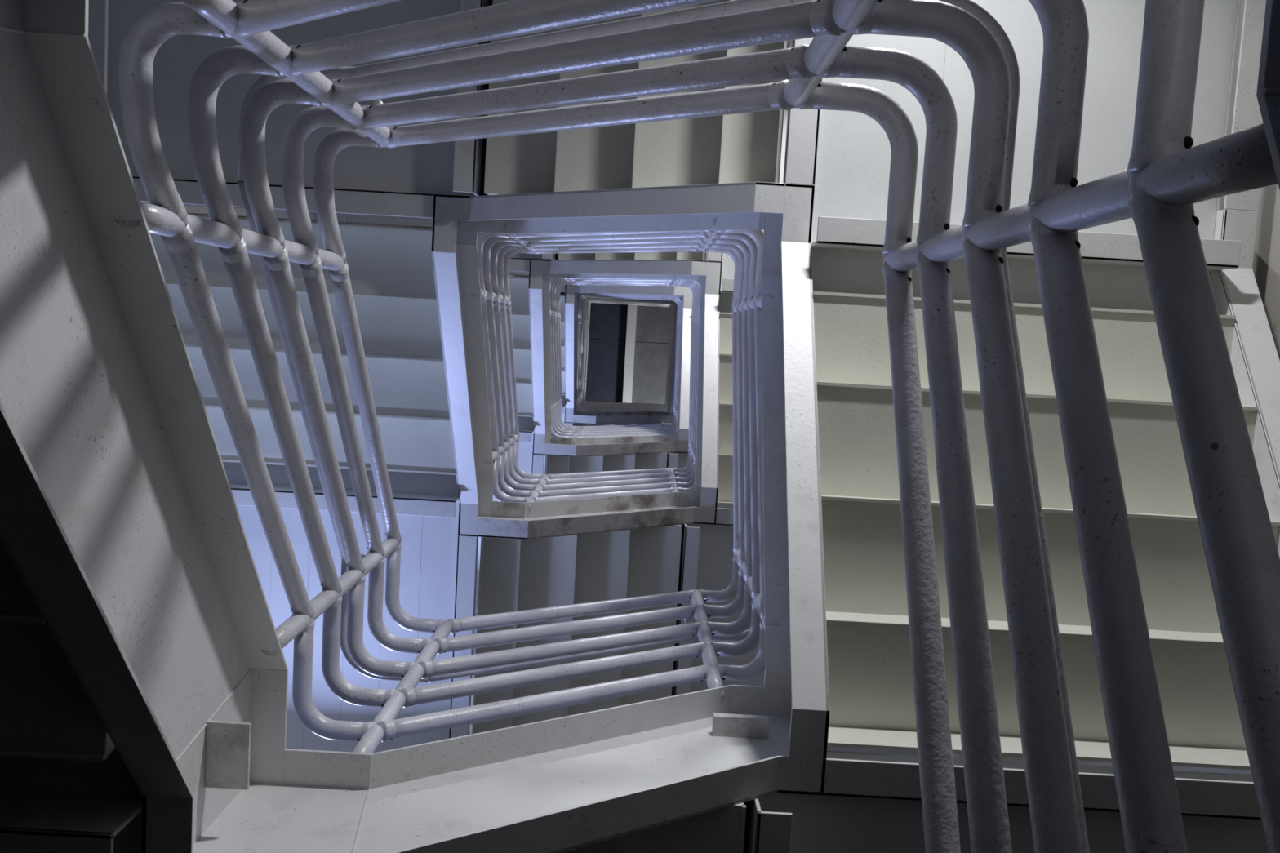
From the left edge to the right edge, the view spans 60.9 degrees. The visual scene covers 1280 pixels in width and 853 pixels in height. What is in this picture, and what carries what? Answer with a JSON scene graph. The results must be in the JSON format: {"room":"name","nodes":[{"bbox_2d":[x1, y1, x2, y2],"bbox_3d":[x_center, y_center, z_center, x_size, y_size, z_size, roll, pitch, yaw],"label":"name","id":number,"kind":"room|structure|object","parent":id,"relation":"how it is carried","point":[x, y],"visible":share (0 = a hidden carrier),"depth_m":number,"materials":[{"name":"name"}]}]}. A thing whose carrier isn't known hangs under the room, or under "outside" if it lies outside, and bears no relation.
{"room":"stairwell","nodes":[
{"label":"stairwell","id":0,"kind":"room"},
{"bbox_2d":[104,0,317,220],"bbox_3d":[-2.434,-0.436,6.980,0.100,17.220,4.673,3,-85,0],"label":"wall","id":1,"kind":"structure","parent":0,"point":[189,209],"depth_m":5.69,"materials":[{"name":"paint"}]},
{"bbox_3d":[-1.420,-1.379,1.075,1.694,0.340,1.536,3,-85,0],"label":"stair landing","id":2,"kind":"structure","parent":1,"relation":"attached to","visible":0},
{"bbox_2d":[0,0,288,852],"bbox_3d":[-1.585,0.066,1.805,1.536,1.549,1.676,3,-85,0],"label":"flight","id":3,"kind":"object","parent":2,"relation":"on","point":[135,616],"visible":0.98,"depth_m":1.87,"materials":[{"name":"paint"}]},
{"bbox_2d":[0,748,142,852],"bbox_3d":[-1.663,1.397,2.306,1.536,0.340,1.815,3,-85,0],"label":"stair landing","id":4,"kind":"structure","parent":3,"relation":"attached to","point":[111,775],"depth_m":2.12,"materials":[{"name":"paint"}]},
{"bbox_2d":[204,720,251,790],"bbox_3d":[-0.894,0.713,2.361,0.094,0.012,0.147,3,-85,0],"label":"plate","id":5,"kind":"object","parent":3,"relation":"attached to","point":[228,744],"visible":1,"depth_m":2.35,"materials":[{"name":"paint"}]},
{"bbox_2d":[114,193,446,741],"bbox_3d":[-0.766,0.168,2.817,0.224,2.069,1.304,3,-85,0],"label":"guard railing","id":6,"kind":"object","parent":3,"relation":"on","point":[179,240],"visible":0.96,"depth_m":2.79,"materials":[{"name":"metal"}]},
{"bbox_2d":[238,181,428,682],"bbox_3d":[-0.802,0.134,3.048,0.298,1.072,1.482,3,-85,0],"label":"handrail","id":7,"kind":"object","parent":6,"relation":"attached to","point":[344,646],"visible":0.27,"depth_m":3.08,"materials":[{"name":"metal"}]},
{"bbox_2d":[469,630,476,734],"bbox_3d":[-0.314,2.068,7.192,4.623,17.220,0.100,3,-85,0],"label":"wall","id":8,"kind":"structure","parent":0,"point":[475,631],"depth_m":7.67,"materials":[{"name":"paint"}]},
{"bbox_2d":[193,684,826,852],"bbox_3d":[-0.285,1.577,2.773,1.434,1.243,1.536,3,-85,0],"label":"flight","id":9,"kind":"object","parent":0,"point":[653,775],"visible":0.87,"depth_m":2.67,"materials":[{"name":"paint"}]},
{"bbox_2d":[351,555,764,753],"bbox_3d":[-0.147,0.687,3.609,1.162,1.946,0.213,3,-85,0],"label":"guard railing","id":10,"kind":"object","parent":9,"relation":"on","point":[387,727],"visible":0.98,"depth_m":3.57,"materials":[{"name":"metal"}]},
{"bbox_2d":[428,617,750,682],"bbox_3d":[-0.095,0.701,3.917,1.209,0.730,0.287,3,-85,0],"label":"handrail","id":11,"kind":"object","parent":10,"relation":"attached to","point":[738,637],"visible":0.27,"depth_m":3.92,"materials":[{"name":"metal"}]},
{"bbox_2d":[711,712,769,738],"bbox_3d":[0.290,0.864,3.140,0.161,0.030,0.059,3,-85,0],"label":"plate","id":12,"kind":"object","parent":9,"relation":"attached to","point":[729,725],"visible":1,"depth_m":3.12,"materials":[{"name":"paint"}]},
{"bbox_2d":[758,751,1268,852],"bbox_3d":[1.032,1.633,3.010,1.676,0.340,1.536,3,-85,0],"label":"stair landing","id":13,"kind":"structure","parent":9,"relation":"attached to","point":[870,802],"depth_m":2.83,"materials":[{"name":"paint"}]},
{"bbox_2d":[760,183,1279,795],"bbox_3d":[1.189,0.097,3.430,1.536,1.439,1.658,3,-85,0],"label":"flight","id":14,"kind":"object","parent":13,"relation":"on","point":[835,591],"visible":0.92,"depth_m":3.26,"materials":[{"name":"paint"}]},
{"bbox_2d":[706,229,779,630],"bbox_3d":[0.371,-0.114,4.363,0.219,2.065,1.397,3,-85,0],"label":"guard railing","id":15,"kind":"object","parent":14,"relation":"on","point":[744,247],"visible":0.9,"depth_m":4.39,"materials":[{"name":"metal"}]},
{"bbox_2d":[782,0,1266,311],"bbox_3d":[1.267,-1.286,3.643,1.536,0.340,1.814,3,-85,0],"label":"stair landing","id":16,"kind":"structure","parent":14,"relation":"attached to","point":[846,155],"depth_m":3.55,"materials":[{"name":"paint"}]},
{"bbox_2d":[432,0,814,234],"bbox_3d":[-0.092,-1.549,4.162,1.396,1.415,1.536,3,-85,0],"label":"flight","id":17,"kind":"object","parent":16,"relation":"on","point":[685,174],"visible":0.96,"depth_m":4.06,"materials":[{"name":"paint"}]},
{"bbox_2d":[88,0,475,219],"bbox_3d":[-1.383,-1.650,4.474,1.689,0.340,1.536,3,-85,0],"label":"stair landing","id":18,"kind":"structure","parent":17,"relation":"attached to","point":[400,181],"depth_m":4.38,"materials":[{"name":"paint"}]},
{"bbox_2d":[150,194,493,537],"bbox_3d":[-1.543,-0.254,5.196,1.536,1.541,1.575,3,-85,0],"label":"flight","id":19,"kind":"object","parent":18,"relation":"on","point":[420,322],"visible":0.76,"depth_m":5.06,"materials":[{"name":"paint"}]},
{"bbox_2d":[222,462,478,752],"bbox_3d":[-1.619,1.036,5.688,1.536,0.340,1.796,3,-85,0],"label":"stair landing","id":20,"kind":"structure","parent":19,"relation":"attached to","point":[438,566],"depth_m":5.54,"materials":[{"name":"paint"}]},
{"bbox_2d":[459,492,716,733],"bbox_3d":[-0.280,1.201,6.190,1.354,1.313,1.536,3,-85,0],"label":"flight","id":21,"kind":"object","parent":20,"relation":"on","point":[566,552],"visible":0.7,"depth_m":6.00,"materials":[{"name":"paint"}]},
{"bbox_2d":[524,447,696,511],"bbox_3d":[-0.132,0.311,7.031,1.061,2.005,0.213,3,-85,0],"label":"guard railing","id":22,"kind":"object","parent":21,"relation":"on","point":[574,486],"visible":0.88,"depth_m":7.08,"materials":[{"name":"metal"}]},
{"bbox_2d":[686,506,918,755],"bbox_3d":[1.002,1.252,6.462,1.667,0.340,1.536,3,-85,0],"label":"stair landing","id":23,"kind":"structure","parent":21,"relation":"attached to","point":[716,553],"depth_m":6.31,"materials":[{"name":"paint"}]},
{"bbox_2d":[695,260,733,522],"bbox_3d":[1.151,-0.230,6.869,1.536,1.403,1.553,3,-85,0],"label":"flight","id":24,"kind":"object","parent":23,"relation":"on","point":[714,442],"visible":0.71,"depth_m":6.70,"materials":[{"name":"paint"}]},
{"bbox_2d":[672,279,704,468],"bbox_3d":[0.333,-0.442,7.807,0.219,2.016,1.293,3,-85,0],"label":"guard railing","id":25,"kind":"object","parent":24,"relation":"on","point":[695,286],"visible":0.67,"depth_m":7.94,"materials":[{"name":"metal"}]},
{"bbox_2d":[706,40,792,312],"bbox_3d":[1.227,-1.569,7.068,1.536,0.340,1.794,3,-85,0],"label":"stair landing","id":26,"kind":"structure","parent":24,"relation":"attached to","point":[728,265],"depth_m":6.99,"materials":[{"name":"paint"}]},
{"bbox_2d":[529,251,722,279],"bbox_3d":[-0.092,-1.819,7.581,1.315,1.404,1.536,3,-85,0],"label":"flight","id":27,"kind":"object","parent":26,"relation":"on","point":[692,265],"visible":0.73,"depth_m":7.49,"materials":[{"name":"paint"}]},
{"bbox_2d":[336,213,553,272],"bbox_3d":[-1.348,-1.918,7.888,1.678,0.340,1.536,3,-85,0],"label":"stair landing","id":28,"kind":"structure","parent":27,"relation":"attached to","point":[518,262],"depth_m":7.80,"materials":[{"name":"paint"}]},
{"bbox_2d":[509,258,551,455],"bbox_3d":[-1.500,-0.549,8.580,1.536,1.487,1.516,3,-85,0],"label":"flight","id":29,"kind":"object","parent":28,"relation":"on","point":[530,295],"visible":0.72,"depth_m":8.44,"materials":[{"name":"paint"}]},
{"bbox_2d":[475,416,544,616],"bbox_3d":[-1.575,0.719,9.044,1.536,0.340,1.785,3,-85,0],"label":"stair landing","id":30,"kind":"structure","parent":29,"relation":"attached to","point":[529,463],"depth_m":8.88,"materials":[{"name":"paint"}]},
{"bbox_2d":[543,310,577,438],"bbox_3d":[-0.671,-0.458,9.590,0.245,2.006,1.167,3,-85,0],"label":"guard railing","id":31,"kind":"object","parent":29,"relation":"on","point":[558,428],"visible":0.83,"depth_m":9.75,"materials":[{"name":"metal"}]},
{"bbox_2d":[549,273,679,315],"bbox_3d":[-0.229,-1.035,8.688,1.048,2.108,0.333,3,-85,0],"label":"guard railing","id":32,"kind":"object","parent":27,"relation":"on","point":[556,284],"visible":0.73,"depth_m":8.79,"materials":[{"name":"metal"}]},
{"bbox_2d":[470,284,546,502],"bbox_3d":[-0.713,-0.164,6.200,0.245,2.072,1.226,3,-85,0],"label":"guard railing","id":33,"kind":"object","parent":19,"relation":"on","point":[509,479],"visible":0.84,"depth_m":6.28,"materials":[{"name":"metal"}]},
{"bbox_2d":[476,217,724,299],"bbox_3d":[-0.229,-0.763,5.264,1.130,2.127,0.334,3,-85,0],"label":"guard railing","id":34,"kind":"object","parent":17,"relation":"on","point":[495,251],"visible":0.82,"depth_m":5.30,"materials":[{"name":"metal"}]},
{"bbox_2d":[533,435,688,474],"bbox_3d":[-0.259,0.877,9.557,1.308,1.338,1.536,3,-85,0],"label":"flight","id":35,"kind":"object","parent":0,"point":[562,455],"visible":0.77,"depth_m":9.35,"materials":[{"name":"paint"}]},
{"bbox_2d":[569,409,677,443],"bbox_3d":[-0.111,-0.013,10.398,1.015,2.029,0.213,3,-85,0],"label":"guard railing","id":36,"kind":"object","parent":35,"relation":"on","point":[603,431],"visible":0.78,"depth_m":10.49,"materials":[{"name":"metal"}]},
{"bbox_2d":[670,452,733,507],"bbox_3d":[1.002,0.925,9.841,1.662,0.340,1.536,3,-85,0],"label":"stair landing","id":37,"kind":"structure","parent":35,"relation":"attached to","point":[682,457],"depth_m":9.67,"materials":[{"name":"paint"}]},
{"bbox_2d":[676,287,692,442],"bbox_3d":[1.147,-0.534,10.255,1.536,1.412,1.506,3,-85,0],"label":"flight","id":38,"kind":"object","parent":37,"relation":"on","point":[682,427],"visible":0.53,"depth_m":10.08,"materials":[{"name":"paint"}]},
{"bbox_2d":[666,297,682,421],"bbox_3d":[0.329,-0.746,11.196,0.219,2.021,1.246,3,-85,0],"label":"guard railing","id":39,"kind":"object","parent":38,"relation":"on","point":[677,300],"visible":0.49,"depth_m":11.35,"materials":[{"name":"metal"}]},
{"bbox_3d":[1.222,-1.854,10.460,1.536,0.340,1.785,3,-85,0],"label":"stair landing","id":40,"kind":"structure","parent":38,"relation":"attached to","visible":0},
{"bbox_2d":[564,284,684,297],"bbox_3d":[-0.082,-2.099,10.970,1.285,1.397,1.536,3,-85,0],"label":"flight","id":41,"kind":"object","parent":40,"relation":"on","point":[594,290],"visible":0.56,"depth_m":10.85,"materials":[{"name":"paint"}]},
{"bbox_2d":[509,271,565,292],"bbox_3d":[-1.325,-2.196,11.274,1.675,0.340,1.536,3,-85,0],"label":"stair landing","id":42,"kind":"structure","parent":41,"relation":"attached to","point":[563,287],"depth_m":11.21,"materials":[{"name":"paint"}]},
{"bbox_2d":[560,284,577,423],"bbox_3d":[-1.476,-0.823,11.967,1.536,1.488,1.525,3,-85,0],"label":"flight","id":43,"kind":"object","parent":42,"relation":"on","point":[568,300],"visible":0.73,"depth_m":11.82,"materials":[{"name":"paint"}]},
{"bbox_2d":[543,395,573,474],"bbox_3d":[-1.551,0.449,12.432,1.536,0.340,1.787,3,-85,0],"label":"stair landing","id":44,"kind":"structure","parent":43,"relation":"attached to","point":[562,396],"depth_m":12.25,"materials":[{"name":"paint"}]},
{"bbox_2d":[564,411,673,426],"bbox_3d":[-0.247,0.606,12.952,1.283,1.352,1.536,3,-85,0],"label":"flight","id":45,"kind":"object","parent":44,"relation":"on","point":[581,418],"visible":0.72,"depth_m":12.73,"materials":[{"name":"paint"}]},
{"bbox_2d":[590,394,667,415],"bbox_3d":[-0.099,-0.283,13.794,0.990,2.042,0.213,3,-85,0],"label":"guard railing","id":46,"kind":"object","parent":45,"relation":"on","point":[596,409],"visible":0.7,"depth_m":13.70,"materials":[{"name":"metal"}]},
{"bbox_2d":[573,317,595,412],"bbox_3d":[-0.646,-0.732,12.977,0.245,2.009,1.177,3,-85,0],"label":"guard railing","id":47,"kind":"object","parent":43,"relation":"on","point":[580,406],"visible":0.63,"depth_m":13.09,"materials":[{"name":"metal"}]},
{"bbox_2d":[577,293,667,318],"bbox_3d":[-0.219,-1.314,12.078,1.019,2.098,0.333,3,-85,0],"label":"guard railing","id":48,"kind":"object","parent":41,"relation":"on","point":[580,297],"visible":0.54,"depth_m":12.18,"materials":[{"name":"metal"}]},
{"bbox_2d":[560,291,677,415],"bbox_3d":[-0.172,-0.840,13.246,4.423,0.559,4.673,3,-85,0],"label":"floor","id":49,"kind":"structure","parent":0,"point":[672,373],"depth_m":13.00,"materials":[{"name":"paint"}]},
{"bbox_2d":[581,299,673,410],"bbox_3d":[-0.164,-0.932,14.150,1.183,1.258,1.423,3,-85,0],"label":"guard railing","id":50,"kind":"object","parent":49,"relation":"on","point":[603,404],"visible":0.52,"depth_m":14.23,"materials":[{"name":"metal"}]},
{"bbox_2d":[585,302,671,424],"bbox_3d":[-0.170,-1.043,15.618,4.623,0.100,4.865,3,-85,0],"label":"ceiling","id":51,"kind":"structure","parent":0,"point":[606,358],"depth_m":15.57,"materials":[{"name":"grey concrete"}]},
{"bbox_2d":[622,304,637,403],"bbox_3d":[-0.145,-1.033,15.518,0.130,0.100,4.673,3,-85,0],"label":"trim","id":52,"kind":"structure","parent":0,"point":[632,309],"depth_m":15.47,"materials":[{"name":"paint"}]},
{"bbox_2d":[952,0,1279,774],"bbox_3d":[2.081,-0.176,6.999,0.100,17.220,4.673,3,-85,0],"label":"wall","id":53,"kind":"structure","parent":0,"point":[1266,260],"depth_m":3.60,"materials":[{"name":"paint"}]},
{"bbox_3d":[1.272,-1.020,0.347,1.536,0.340,1.817,3,-85,0],"label":"stair landing","id":54,"kind":"structure","parent":0,"visible":0},
{"bbox_3d":[-0.109,-1.281,0.814,1.440,1.313,1.536,3,-85,0],"label":"flight","id":55,"kind":"object","parent":54,"relation":"on","visible":0},
{"bbox_2d":[119,0,882,265],"bbox_3d":[-0.256,-0.486,1.922,1.155,2.045,0.358,3,-85,0],"label":"guard railing","id":56,"kind":"object","parent":55,"relation":"on","point":[249,23],"visible":0.98,"depth_m":1.91,"materials":[{"name":"metal"}]},
{"bbox_2d":[237,0,813,181],"bbox_3d":[-0.303,-0.623,2.088,1.201,0.796,0.267,3,-85,0],"label":"handrail","id":57,"kind":"object","parent":56,"relation":"attached to","point":[733,6],"visible":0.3,"depth_m":2.06,"materials":[{"name":"metal"}]},
{"bbox_3d":[-0.183,0.431,-1.639,4.623,0.100,4.873,3,-85,0],"label":"floor","id":58,"kind":"structure","parent":0,"visible":0},
{"bbox_2d":[1256,0,1279,190],"bbox_3d":[1.192,0.362,0.228,1.536,1.251,1.676,3,-85,0],"label":"flight","id":59,"kind":"object","parent":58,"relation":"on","point":[1268,93],"visible":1,"depth_m":0.79,"materials":[{"name":"paint"}]},
{"bbox_2d":[794,0,1279,852],"bbox_3d":[0.366,0.150,1.155,0.237,1.890,1.415,3,-85,0],"label":"guard railing","id":60,"kind":"object","parent":59,"relation":"on","point":[1164,176],"visible":0.99,"depth_m":1.21,"materials":[{"name":"metal"}]},
{"bbox_2d":[937,0,1089,852],"bbox_3d":[0.406,0.074,1.441,0.311,0.775,1.462,3,-85,0],"label":"handrail","id":61,"kind":"object","parent":60,"relation":"attached to","point":[988,20],"visible":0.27,"depth_m":1.62,"materials":[{"name":"metal"}]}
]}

